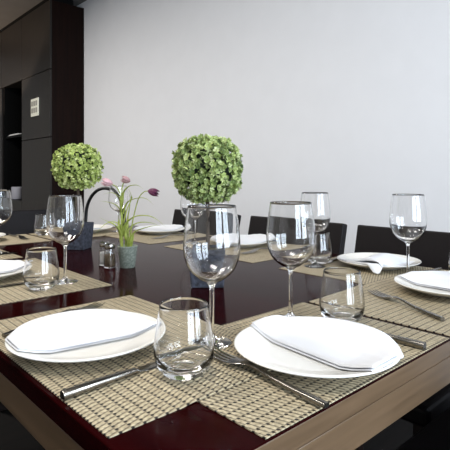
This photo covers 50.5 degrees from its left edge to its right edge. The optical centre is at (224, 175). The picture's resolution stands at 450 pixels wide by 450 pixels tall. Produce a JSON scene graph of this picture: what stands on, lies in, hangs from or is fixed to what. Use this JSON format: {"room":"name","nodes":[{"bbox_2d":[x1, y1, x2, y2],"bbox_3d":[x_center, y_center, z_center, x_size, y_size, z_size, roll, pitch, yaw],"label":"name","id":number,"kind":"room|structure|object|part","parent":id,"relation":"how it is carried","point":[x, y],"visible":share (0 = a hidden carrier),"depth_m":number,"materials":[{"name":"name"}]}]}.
{"room":"dining room","nodes":[
{"label":"dining room","id":0,"kind":"room"},
{"bbox_2d":[0,0,85,29],"bbox_3d":[-2.005,-1.805,1.892,5.040,0.100,9.540,0,0,-42],"label":"ceiling","id":1,"kind":"structure","parent":0,"point":[10,10],"depth_m":4.97,"materials":[{"name":"paint"}]},
{"bbox_2d":[0,409,412,449],"bbox_3d":[-2.005,1.075,1.892,5.040,0.100,9.540,0,0,-42],"label":"floor","id":2,"kind":"structure","parent":0,"point":[13,435],"depth_m":1.88,"materials":[{"name":"black"}]},
{"bbox_2d":[0,32,2,189],"bbox_3d":[-2.832,-0.333,6.087,0.348,2.715,0.998,0,0,-42],"label":"tall cabinet","id":3,"kind":"object","parent":2,"relation":"on","point":[1,88],"visible":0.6,"depth_m":5.61,"materials":[{"name":"brown wood"}]},
{"bbox_3d":[-2.952,-0.030,5.975,0.020,1.990,0.995,0,0,-43],"label":"door","id":4,"kind":"part","parent":3,"relation":"part of","materials":[{"name":"brown wood"}]},
{"bbox_3d":[-2.952,-1.361,5.975,0.020,0.657,0.995,0,0,-43],"label":"door","id":5,"kind":"part","parent":3,"relation":"part of","materials":[{"name":"brown wood"}]},
{"bbox_2d":[2,19,21,210],"bbox_3d":[-2.275,-0.333,5.479,0.348,2.715,0.648,0,0,-42],"label":"tall cabinet","id":6,"kind":"object","parent":2,"relation":"on","point":[12,36],"visible":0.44,"depth_m":5.60,"materials":[{"name":"black wood"}]},
{"bbox_3d":[-2.395,-1.361,5.366,0.020,0.657,0.645,0,0,-43],"label":"door","id":7,"kind":"part","parent":6,"relation":"part of","materials":[{"name":"brown wood"}]},
{"bbox_2d":[5,134,21,139],"bbox_3d":[-2.272,-0.448,5.481,0.297,0.025,0.586,0,0,-43],"label":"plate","id":8,"kind":"object","parent":6,"relation":"attached to","point":[14,137],"depth_m":5.53,"materials":[{"name":"white ceramic"}]},
{"bbox_2d":[11,187,21,198],"bbox_3d":[-2.384,0.195,5.465,0.120,0.139,0.120,0,0,-42],"label":"canister","id":9,"kind":"object","parent":6,"relation":"in","point":[16,192],"visible":0.82,"depth_m":5.41,"materials":[{"name":"grey ceramic"}]},
{"bbox_3d":[-2.395,0.617,5.366,0.020,0.697,0.645,0,0,-43],"label":"door","id":10,"kind":"part","parent":6,"relation":"part of","materials":[{"name":"brown wood"}]},
{"bbox_2d":[0,209,46,411],"bbox_3d":[-0.973,0.605,2.394,0.510,0.839,0.504,0,0,-42],"label":"dining chair","id":11,"kind":"object","parent":2,"relation":"on","point":[20,221],"visible":0.02,"depth_m":2.56,"materials":[{"name":"leather"}]},
{"bbox_3d":[-0.977,0.817,2.095,0.036,0.415,0.036,0,0,-43],"label":"leg","id":12,"kind":"part","parent":11,"relation":"part of","materials":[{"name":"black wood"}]},
{"bbox_3d":[-1.108,0.386,2.541,0.510,0.401,0.104,0,0,-43],"label":"backrest","id":13,"kind":"part","parent":11,"relation":"part of","materials":[{"name":"leather"}]},
{"bbox_2d":[22,0,83,211],"bbox_3d":[-1.801,-0.333,4.962,0.348,2.715,0.750,0,0,-42],"label":"tall cabinet","id":14,"kind":"object","parent":2,"relation":"on","point":[52,33],"visible":0.75,"depth_m":4.72,"materials":[{"name":"brown wood"}]},
{"bbox_2d":[31,97,38,116],"bbox_3d":[-1.928,-0.695,4.832,0.013,0.180,0.196,0,0,-42],"label":"light switch","id":15,"kind":"object","parent":14,"relation":"attached to","point":[34,102],"visible":1,"depth_m":4.81,"materials":[{"name":"beige plastic"}]},
{"bbox_3d":[-1.921,0.296,4.849,0.020,1.337,0.747,0,0,-43],"label":"door","id":16,"kind":"part","parent":14,"relation":"part of","materials":[{"name":"brown wood"}]},
{"bbox_3d":[-1.921,-0.703,4.849,0.020,0.645,0.747,0,0,-43],"label":"door","id":17,"kind":"part","parent":14,"relation":"part of","materials":[{"name":"brown wood"}]},
{"bbox_3d":[-1.921,-1.361,4.849,0.020,0.657,0.747,0,0,-43],"label":"door","id":18,"kind":"part","parent":14,"relation":"part of","materials":[{"name":"brown wood"}]},
{"bbox_2d":[84,187,125,224],"bbox_3d":[-0.886,0.550,3.155,0.370,0.953,0.370,0,0,20],"label":"chair","id":19,"kind":"object","parent":2,"relation":"on","point":[100,188],"visible":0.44,"depth_m":3.33,"materials":[{"name":"black metal"}]},
{"bbox_2d":[172,209,240,231],"bbox_3d":[-0.276,0.605,2.340,0.504,0.839,0.510,0,0,-42],"label":"dining chair","id":20,"kind":"object","parent":2,"relation":"on","point":[178,218],"visible":0.09,"depth_m":2.62,"materials":[{"name":"leather"}]},
{"bbox_2d":[0,225,449,449],"bbox_3d":[-0.280,0.650,1.537,1.184,0.750,1.976,0,0,-42],"label":"dining table","id":21,"kind":"object","parent":2,"relation":"on","point":[160,273],"visible":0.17,"depth_m":0.70,"materials":[{"name":"brown wood"}]},
{"bbox_2d":[0,249,22,259],"bbox_3d":[-0.969,0.274,1.673,0.338,0.001,0.485,0,0,-42],"label":"placemat","id":22,"kind":"object","parent":21,"relation":"on","point":[3,256],"visible":0.84,"depth_m":1.62,"materials":[{"name":"wicker"}]},
{"bbox_2d":[0,190,11,252],"bbox_3d":[-0.801,0.161,1.682,0.093,0.224,0.093,0,0,10],"label":"wine glass","id":23,"kind":"object","parent":22,"relation":"on","point":[5,195],"visible":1,"depth_m":1.66,"materials":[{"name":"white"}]},
{"bbox_2d":[0,234,51,245],"bbox_3d":[-1.011,0.273,1.976,0.470,0.003,0.310,0,0,-42],"label":"placemat","id":24,"kind":"object","parent":21,"relation":"on","point":[4,240],"visible":0.94,"depth_m":2.02,"materials":[{"name":"wicker"}]},
{"bbox_2d":[8,234,30,238],"bbox_3d":[-0.916,0.266,2.113,0.028,0.012,0.232,0,0,-42],"label":"fork","id":25,"kind":"object","parent":24,"relation":"on","point":[19,236],"visible":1,"depth_m":2.08,"materials":[{"name":"silver metal"}]},
{"bbox_2d":[0,260,111,304],"bbox_3d":[-0.588,0.274,1.268,0.353,0.001,0.515,0,0,-42],"label":"placemat","id":26,"kind":"object","parent":21,"relation":"on","point":[16,293],"visible":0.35,"depth_m":1.16,"materials":[{"name":"wicker"}]},
{"bbox_2d":[0,282,23,286],"bbox_3d":[-0.556,0.267,1.166,0.232,0.010,0.020,0,0,-42],"label":"table knife","id":27,"kind":"object","parent":26,"relation":"on","point":[20,283],"visible":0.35,"depth_m":1.19,"materials":[{"name":"silver metal"}]},
{"bbox_2d":[0,267,23,279],"bbox_3d":[-0.654,0.262,1.283,0.244,0.022,0.244,0,0,-42],"label":"dinner plate","id":28,"kind":"object","parent":26,"relation":"on","point":[8,274],"visible":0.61,"depth_m":1.26,"materials":[{"name":"white ceramic"}]},
{"bbox_2d":[0,260,24,272],"bbox_3d":[-0.689,0.254,1.317,0.248,0.022,0.146,0,0,-40],"label":"napkin","id":29,"kind":"object","parent":28,"relation":"on","point":[6,266],"visible":0.93,"depth_m":1.35,"materials":[{"name":"white fabric"}]},
{"bbox_2d":[23,247,59,290],"bbox_3d":[-0.446,0.225,1.158,0.083,0.097,0.083,0,0,15],"label":"tumbler","id":30,"kind":"object","parent":26,"relation":"on","point":[41,272],"visible":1,"depth_m":1.13,"materials":[{"name":"clear glass"}]},
{"bbox_2d":[46,195,83,284],"bbox_3d":[-0.412,0.161,1.230,0.093,0.224,0.093,0,0,-5],"label":"wine glass","id":31,"kind":"object","parent":26,"relation":"on","point":[64,214],"visible":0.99,"depth_m":1.20,"materials":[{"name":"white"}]},
{"bbox_2d":[51,143,103,249],"bbox_3d":[-0.552,0.076,1.789,0.185,0.398,0.187,0,0,7],"label":"potted topiary","id":32,"kind":"object","parent":21,"relation":"on","point":[78,165],"visible":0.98,"depth_m":1.75,"materials":[{"name":"plant"}]},
{"bbox_2d":[67,222,93,249],"bbox_3d":[-0.555,0.226,1.804,0.090,0.098,0.090,0,0,7],"label":"pot","id":33,"kind":"object","parent":32,"relation":"attached to","point":[84,241],"depth_m":1.77,"materials":[{"name":"ceramic"}]},
{"bbox_2d":[30,228,138,239],"bbox_3d":[-0.657,0.273,2.301,0.460,0.003,0.310,0,0,-42],"label":"placemat","id":34,"kind":"object","parent":21,"relation":"on","point":[108,231],"visible":0.28,"depth_m":2.25,"materials":[{"name":"wicker"}]},
{"bbox_2d":[34,213,48,235],"bbox_3d":[-0.843,0.225,2.212,0.083,0.097,0.083,0,0,15],"label":"tumbler","id":35,"kind":"object","parent":34,"relation":"on","point":[40,229],"visible":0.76,"depth_m":2.18,"materials":[{"name":"clear glass"}]},
{"bbox_2d":[93,224,112,232],"bbox_3d":[-0.673,0.260,2.333,0.244,0.022,0.244,0,0,-42],"label":"dinner plate","id":36,"kind":"object","parent":34,"relation":"on","point":[105,227],"visible":0.41,"depth_m":2.38,"materials":[{"name":"white ceramic"}]},
{"bbox_2d":[109,186,127,231],"bbox_3d":[-0.521,0.160,2.330,0.093,0.224,0.093,0,0,-5],"label":"wine glass","id":37,"kind":"object","parent":34,"relation":"on","point":[113,198],"visible":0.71,"depth_m":2.29,"materials":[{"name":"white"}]},
{"bbox_2d":[99,241,109,265],"bbox_3d":[-0.372,0.238,1.474,0.036,0.074,0.036,0,0,27],"label":"shaker","id":38,"kind":"object","parent":21,"relation":"on","point":[102,249],"visible":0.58,"depth_m":1.46,"materials":[{"name":"clear glass"}]},
{"bbox_2d":[99,247,104,265],"bbox_3d":[-0.372,0.246,1.474,0.036,0.057,0.036,0,0,28],"label":"jar","id":39,"kind":"object","parent":38,"relation":"attached to","point":[101,251],"depth_m":1.46,"materials":[{"name":"clear glass"}]},
{"bbox_2d":[104,243,115,267],"bbox_3d":[-0.346,0.238,1.435,0.036,0.074,0.036,0,0,27],"label":"shaker","id":40,"kind":"object","parent":21,"relation":"on","point":[109,253],"visible":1,"depth_m":1.42,"materials":[{"name":"clear glass"}]},
{"bbox_2d":[97,176,159,267],"bbox_3d":[-0.281,0.137,1.440,0.212,0.276,0.064,0,0,0],"label":"potted flowers","id":41,"kind":"object","parent":21,"relation":"on","point":[127,252],"visible":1,"depth_m":1.43,"materials":[{"name":"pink plant"}]},
{"bbox_3d":[-0.357,0.019,1.440,0.037,0.025,0.023,0,0,0],"label":"flower","id":42,"kind":"part","parent":41,"relation":"part of","materials":[{"name":"pink plant"}]},
{"bbox_3d":[-0.328,0.120,1.440,0.035,0.195,0.005,0,0,6],"label":"stem","id":43,"kind":"part","parent":41,"relation":"part of","materials":[{"name":"green plant"}]},
{"bbox_3d":[-0.303,0.116,1.442,0.022,0.204,0.005,0,0,0],"label":"stem","id":44,"kind":"part","parent":41,"relation":"part of","materials":[{"name":"green plant"}]},
{"bbox_3d":[-0.301,0.011,1.438,0.031,0.023,0.021,0,0,0],"label":"flower","id":45,"kind":"part","parent":41,"relation":"part of","materials":[{"name":"pink plant"}]},
{"bbox_3d":[-0.294,0.242,1.442,0.060,0.065,0.060,0,0,0],"label":"pot","id":46,"kind":"part","parent":41,"relation":"part of","materials":[{"name":"grey metal"}]},
{"bbox_3d":[-0.261,0.131,1.438,0.064,0.174,0.006,0,0,8],"label":"stem","id":47,"kind":"part","parent":41,"relation":"part of","materials":[{"name":"green plant"}]},
{"bbox_3d":[-0.214,0.049,1.432,0.038,0.025,0.024,0,0,0],"label":"flower","id":48,"kind":"part","parent":41,"relation":"part of","materials":[{"name":"purple plant"}]},
{"bbox_2d":[0,295,270,438],"bbox_3d":[-0.170,0.273,0.797,0.333,0.003,0.505,0,0,-42],"label":"placemat","id":49,"kind":"object","parent":21,"relation":"on","point":[116,408],"visible":0.42,"depth_m":0.64,"materials":[{"name":"wicker"}]},
{"bbox_2d":[2,302,103,336],"bbox_3d":[-0.318,0.266,0.906,0.028,0.012,0.232,0,0,28],"label":"fork","id":50,"kind":"object","parent":49,"relation":"on","point":[5,334],"visible":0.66,"depth_m":0.97,"materials":[{"name":"silver metal"}]},
{"bbox_3d":[-0.340,0.266,0.865,0.012,0.012,0.139,0,0,29],"label":"handle","id":51,"kind":"part","parent":50,"relation":"part of","materials":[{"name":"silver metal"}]},
{"bbox_2d":[5,311,156,362],"bbox_3d":[-0.221,0.262,0.770,0.244,0.022,0.244,0,0,-42],"label":"dinner plate","id":52,"kind":"object","parent":49,"relation":"on","point":[111,349],"visible":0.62,"depth_m":0.71,"materials":[{"name":"white ceramic"}]},
{"bbox_2d":[5,309,156,352],"bbox_3d":[-0.248,0.255,0.794,0.223,0.020,0.168,0,0,-42],"label":"napkin","id":53,"kind":"object","parent":52,"relation":"on","point":[67,330],"visible":1,"depth_m":0.79,"materials":[{"name":"white fabric"}]},
{"bbox_2d":[60,362,156,399],"bbox_3d":[-0.119,0.267,0.665,0.020,0.010,0.232,0,0,44],"label":"table knife","id":54,"kind":"object","parent":49,"relation":"on","point":[73,391],"visible":0.64,"depth_m":0.61,"materials":[{"name":"silver metal"}]},
{"bbox_3d":[-0.161,0.267,0.619,0.012,0.010,0.108,0,0,45],"label":"handle","id":55,"kind":"part","parent":54,"relation":"part of","materials":[{"name":"silver metal"}]},
{"bbox_3d":[-0.081,0.269,0.704,0.020,0.006,0.124,0,0,44],"label":"blade","id":56,"kind":"part","parent":54,"relation":"part of","materials":[{"name":"silver metal"}]},
{"bbox_2d":[153,297,213,380],"bbox_3d":[-0.056,0.223,0.655,0.083,0.097,0.083,0,0,15],"label":"tumbler","id":57,"kind":"object","parent":49,"relation":"on","point":[183,350],"visible":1,"depth_m":0.62,"materials":[{"name":"clear glass"}]},
{"bbox_2d":[183,204,240,349],"bbox_3d":[-0.021,0.160,0.775,0.093,0.224,0.093,0,0,10],"label":"wine glass","id":58,"kind":"object","parent":49,"relation":"on","point":[211,240],"visible":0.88,"depth_m":0.74,"materials":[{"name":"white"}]},
{"bbox_2d":[213,346,328,408],"bbox_3d":[0.046,0.264,0.645,0.028,0.012,0.232,0,0,-38],"label":"fork","id":59,"kind":"object","parent":49,"relation":"on","point":[308,396],"visible":0.84,"depth_m":0.62,"materials":[{"name":"silver metal"}]},
{"bbox_3d":[0.075,0.264,0.609,0.012,0.012,0.139,0,0,-38],"label":"handle","id":60,"kind":"part","parent":59,"relation":"part of","materials":[{"name":"silver metal"}]},
{"bbox_2d":[105,232,183,243],"bbox_3d":[-0.347,0.274,2.218,0.339,0.001,0.500,0,0,-42],"label":"placemat","id":61,"kind":"object","parent":21,"relation":"on","point":[140,237],"visible":0.45,"depth_m":2.12,"materials":[{"name":"wicker"}]},
{"bbox_2d":[134,227,183,234],"bbox_3d":[-0.314,0.262,2.289,0.244,0.022,0.244,0,0,-42],"label":"dinner plate","id":62,"kind":"object","parent":61,"relation":"on","point":[181,228],"visible":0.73,"depth_m":2.20,"materials":[{"name":"white ceramic"}]},
{"bbox_2d":[133,224,182,230],"bbox_3d":[-0.341,0.254,2.326,0.246,0.022,0.150,0,0,-42],"label":"napkin","id":63,"kind":"object","parent":62,"relation":"on","point":[173,226],"visible":0.8,"depth_m":2.33,"materials":[{"name":"white fabric"}]},
{"bbox_2d":[153,234,183,238],"bbox_3d":[-0.233,0.266,2.133,0.232,0.012,0.028,0,0,-42],"label":"fork","id":64,"kind":"object","parent":61,"relation":"on","point":[170,234],"visible":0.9,"depth_m":2.11,"materials":[{"name":"silver metal"}]},
{"bbox_2d":[171,133,243,287],"bbox_3d":[-0.045,0.084,1.210,0.192,0.382,0.190,0,0,-2],"label":"potted topiary","id":65,"kind":"object","parent":21,"relation":"on","point":[204,163],"visible":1,"depth_m":1.15,"materials":[{"name":"plant"}]},
{"bbox_2d":[190,272,223,287],"bbox_3d":[-0.044,0.229,1.209,0.094,0.092,0.094,0,0,-1],"label":"pot","id":66,"kind":"object","parent":65,"relation":"attached to","point":[195,282],"depth_m":1.17,"materials":[{"name":"ceramic"}]},
{"bbox_2d":[164,244,272,262],"bbox_3d":[0.046,0.274,1.794,0.332,0.001,0.478,0,0,-42],"label":"placemat","id":67,"kind":"object","parent":21,"relation":"on","point":[260,255],"visible":0.2,"depth_m":1.66,"materials":[{"name":"wicker"}]},
{"bbox_2d":[180,188,202,217],"bbox_3d":[-0.130,0.161,1.888,0.093,0.224,0.093,0,0,10],"label":"wine glass","id":68,"kind":"object","parent":67,"relation":"on","point":[184,203],"visible":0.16,"depth_m":1.85,"materials":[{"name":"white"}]},
{"bbox_2d":[241,241,266,247],"bbox_3d":[0.061,0.262,1.880,0.244,0.022,0.244,0,0,-42],"label":"dinner plate","id":69,"kind":"object","parent":67,"relation":"on","point":[265,242],"visible":0.27,"depth_m":1.78,"materials":[{"name":"white ceramic"}]},
{"bbox_2d":[240,234,265,243],"bbox_3d":[0.049,0.254,1.900,0.246,0.031,0.196,0,0,-42],"label":"napkin","id":70,"kind":"object","parent":69,"relation":"on","point":[253,238],"visible":0.36,"depth_m":1.89,"materials":[{"name":"white fabric"}]},
{"bbox_2d":[241,248,267,253],"bbox_3d":[0.135,0.266,1.731,0.232,0.012,0.028,0,0,-42],"label":"fork","id":71,"kind":"object","parent":67,"relation":"on","point":[253,250],"visible":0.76,"depth_m":1.69,"materials":[{"name":"silver metal"}]},
{"bbox_2d":[196,302,448,439],"bbox_3d":[0.106,0.274,0.765,0.456,0.001,0.310,0,0,-42],"label":"placemat","id":72,"kind":"object","parent":21,"relation":"on","point":[260,405],"visible":0.47,"depth_m":0.61,"materials":[{"name":"wicker"}]},
{"bbox_2d":[266,201,315,316],"bbox_3d":[0.125,0.161,0.910,0.093,0.224,0.093,0,0,-5],"label":"wine glass","id":73,"kind":"object","parent":72,"relation":"on","point":[290,232],"visible":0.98,"depth_m":0.87,"materials":[{"name":"clear glass"}]},
{"bbox_2d":[234,326,400,378],"bbox_3d":[0.135,0.261,0.717,0.244,0.022,0.244,0,0,-42],"label":"dinner plate","id":74,"kind":"object","parent":72,"relation":"on","point":[251,344],"visible":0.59,"depth_m":0.68,"materials":[{"name":"white ceramic"}]},
{"bbox_2d":[250,315,403,372],"bbox_3d":[0.165,0.252,0.747,0.156,0.023,0.243,0,0,-42],"label":"napkin","id":75,"kind":"object","parent":74,"relation":"on","point":[338,343],"visible":1,"depth_m":0.73,"materials":[{"name":"white fabric"}]},
{"bbox_2d":[319,267,364,321],"bbox_3d":[0.219,0.225,0.894,0.083,0.097,0.083,0,0,-10],"label":"tumbler","id":76,"kind":"object","parent":72,"relation":"on","point":[341,292],"visible":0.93,"depth_m":0.86,"materials":[{"name":"clear glass"}]},
{"bbox_2d":[306,316,425,349],"bbox_3d":[0.232,0.267,0.831,0.020,0.010,0.232,0,0,-43],"label":"table knife","id":77,"kind":"object","parent":72,"relation":"on","point":[402,340],"visible":0.27,"depth_m":0.76,"materials":[{"name":"silver metal"}]},
{"bbox_3d":[0.277,0.267,0.788,0.012,0.010,0.108,0,0,-43],"label":"handle","id":78,"kind":"part","parent":77,"relation":"part of","materials":[{"name":"silver metal"}]},
{"bbox_2d":[279,257,448,284],"bbox_3d":[0.448,0.274,1.350,0.339,0.001,0.485,0,0,-42],"label":"placemat","id":79,"kind":"object","parent":21,"relation":"on","point":[367,276],"visible":0.3,"depth_m":1.38,"materials":[{"name":"wicker"}]},
{"bbox_2d":[301,192,330,267],"bbox_3d":[0.272,0.161,1.441,0.093,0.224,0.093,0,0,-5],"label":"wine glass","id":80,"kind":"object","parent":79,"relation":"on","point":[320,201],"visible":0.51,"depth_m":1.41,"materials":[{"name":"clear glass"}]},
{"bbox_2d":[308,231,331,263],"bbox_3d":[0.292,0.225,1.496,0.083,0.097,0.083,0,0,15],"label":"tumbler","id":81,"kind":"object","parent":79,"relation":"on","point":[323,243],"visible":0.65,"depth_m":1.46,"materials":[{"name":"clear glass"}]},
{"bbox_2d":[337,252,421,270],"bbox_3d":[0.464,0.262,1.445,0.244,0.022,0.244,0,0,-42],"label":"dinner plate","id":82,"kind":"object","parent":79,"relation":"on","point":[362,254],"visible":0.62,"depth_m":1.45,"materials":[{"name":"white ceramic"}]},
{"bbox_2d":[339,253,414,273],"bbox_3d":[0.453,0.249,1.425,0.188,0.039,0.160,0,0,-33],"label":"napkin","id":83,"kind":"object","parent":82,"relation":"on","point":[375,262],"visible":0.95,"depth_m":1.37,"materials":[{"name":"white fabric"}]},
{"bbox_2d":[424,267,441,270],"bbox_3d":[0.537,0.266,1.314,0.232,0.012,0.028,0,0,-40],"label":"fork","id":84,"kind":"object","parent":79,"relation":"on","point":[438,268],"visible":0.14,"depth_m":1.36,"materials":[{"name":"silver metal"}]},
{"bbox_2d":[448,250,449,270],"bbox_3d":[0.642,0.225,1.277,0.083,0.097,0.083,0,0,15],"label":"tumbler","id":85,"kind":"object","parent":79,"relation":"on","point":[449,250],"visible":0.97,"depth_m":1.28,"materials":[{"name":"clear glass"}]},
{"bbox_2d":[308,273,449,335],"bbox_3d":[0.454,0.273,1.083,0.458,0.003,0.307,0,0,-42],"label":"placemat","id":86,"kind":"object","parent":21,"relation":"on","point":[393,310],"visible":0.48,"depth_m":1.00,"materials":[{"name":"wicker"}]},
{"bbox_2d":[367,289,444,320],"bbox_3d":[0.377,0.266,1.009,0.028,0.012,0.232,0,0,-17],"label":"fork","id":87,"kind":"object","parent":86,"relation":"on","point":[380,294],"visible":1,"depth_m":0.98,"materials":[{"name":"silver metal"}]},
{"bbox_3d":[0.390,0.266,0.964,0.012,0.012,0.139,0,0,-16],"label":"handle","id":88,"kind":"part","parent":87,"relation":"part of","materials":[{"name":"silver metal"}]},
{"bbox_2d":[389,194,426,272],"bbox_3d":[0.479,0.160,1.249,0.093,0.224,0.093,0,0,-5],"label":"wine glass","id":89,"kind":"object","parent":86,"relation":"on","point":[408,212],"visible":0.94,"depth_m":1.21,"materials":[{"name":"clear glass"}]},
{"bbox_2d":[394,273,449,297],"bbox_3d":[0.525,0.260,1.117,0.244,0.022,0.244,0,0,-42],"label":"dinner plate","id":90,"kind":"object","parent":86,"relation":"on","point":[431,291],"visible":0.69,"depth_m":1.10,"materials":[{"name":"white ceramic"}]},
{"bbox_2d":[398,271,449,290],"bbox_3d":[0.560,0.252,1.146,0.150,0.022,0.234,0,0,-42],"label":"napkin","id":91,"kind":"object","parent":90,"relation":"on","point":[434,279],"visible":1,"depth_m":1.18,"materials":[{"name":"white fabric"}]},
{"bbox_2d":[248,216,346,254],"bbox_3d":[0.127,0.605,1.900,0.504,0.839,0.510,0,0,-42],"label":"dining chair","id":92,"kind":"object","parent":2,"relation":"on","point":[258,224],"visible":0.09,"depth_m":1.89,"materials":[{"name":"leather"}]},
{"bbox_2d":[354,225,449,449],"bbox_3d":[0.512,0.605,1.480,0.504,0.839,0.510,0,0,-42],"label":"dining chair","id":93,"kind":"object","parent":2,"relation":"on","point":[433,248],"visible":0.22,"depth_m":1.60,"materials":[{"name":"leather"}]},
{"bbox_3d":[0.659,0.386,1.615,0.104,0.401,0.510,0,0,-43],"label":"backrest","id":94,"kind":"part","parent":93,"relation":"part of","materials":[{"name":"leather"}]},
{"bbox_3d":[0.490,0.817,1.182,0.036,0.415,0.036,0,0,-43],"label":"leg","id":95,"kind":"part","parent":93,"relation":"part of","materials":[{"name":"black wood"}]},
{"bbox_3d":[0.481,0.584,1.451,0.420,0.053,0.470,0,0,-43],"label":"seat","id":96,"kind":"part","parent":93,"relation":"part of","materials":[{"name":"leather"}]},
{"bbox_2d":[395,407,449,449],"bbox_3d":[0.625,0.605,0.895,0.510,0.839,0.504,0,0,-42],"label":"dining chair","id":97,"kind":"object","parent":2,"relation":"on","point":[435,435],"visible":1,"depth_m":1.02,"materials":[{"name":"leather"}]},
{"bbox_2d":[77,0,449,253],"bbox_3d":[-0.192,-0.365,3.554,0.120,2.780,9.540,0,0,-42],"label":"wall","id":98,"kind":"structure","parent":0,"point":[348,100],"depth_m":2.91,"materials":[{"name":"paint"}]},
{"bbox_2d":[0,0,72,32],"bbox_3d":[-2.394,-1.722,5.558,0.220,0.063,2.370,0,0,-42],"label":"trim","id":99,"kind":"structure","parent":98,"relation":"attached to","point":[70,2],"depth_m":4.95,"materials":[{"name":"black"}]}
]}

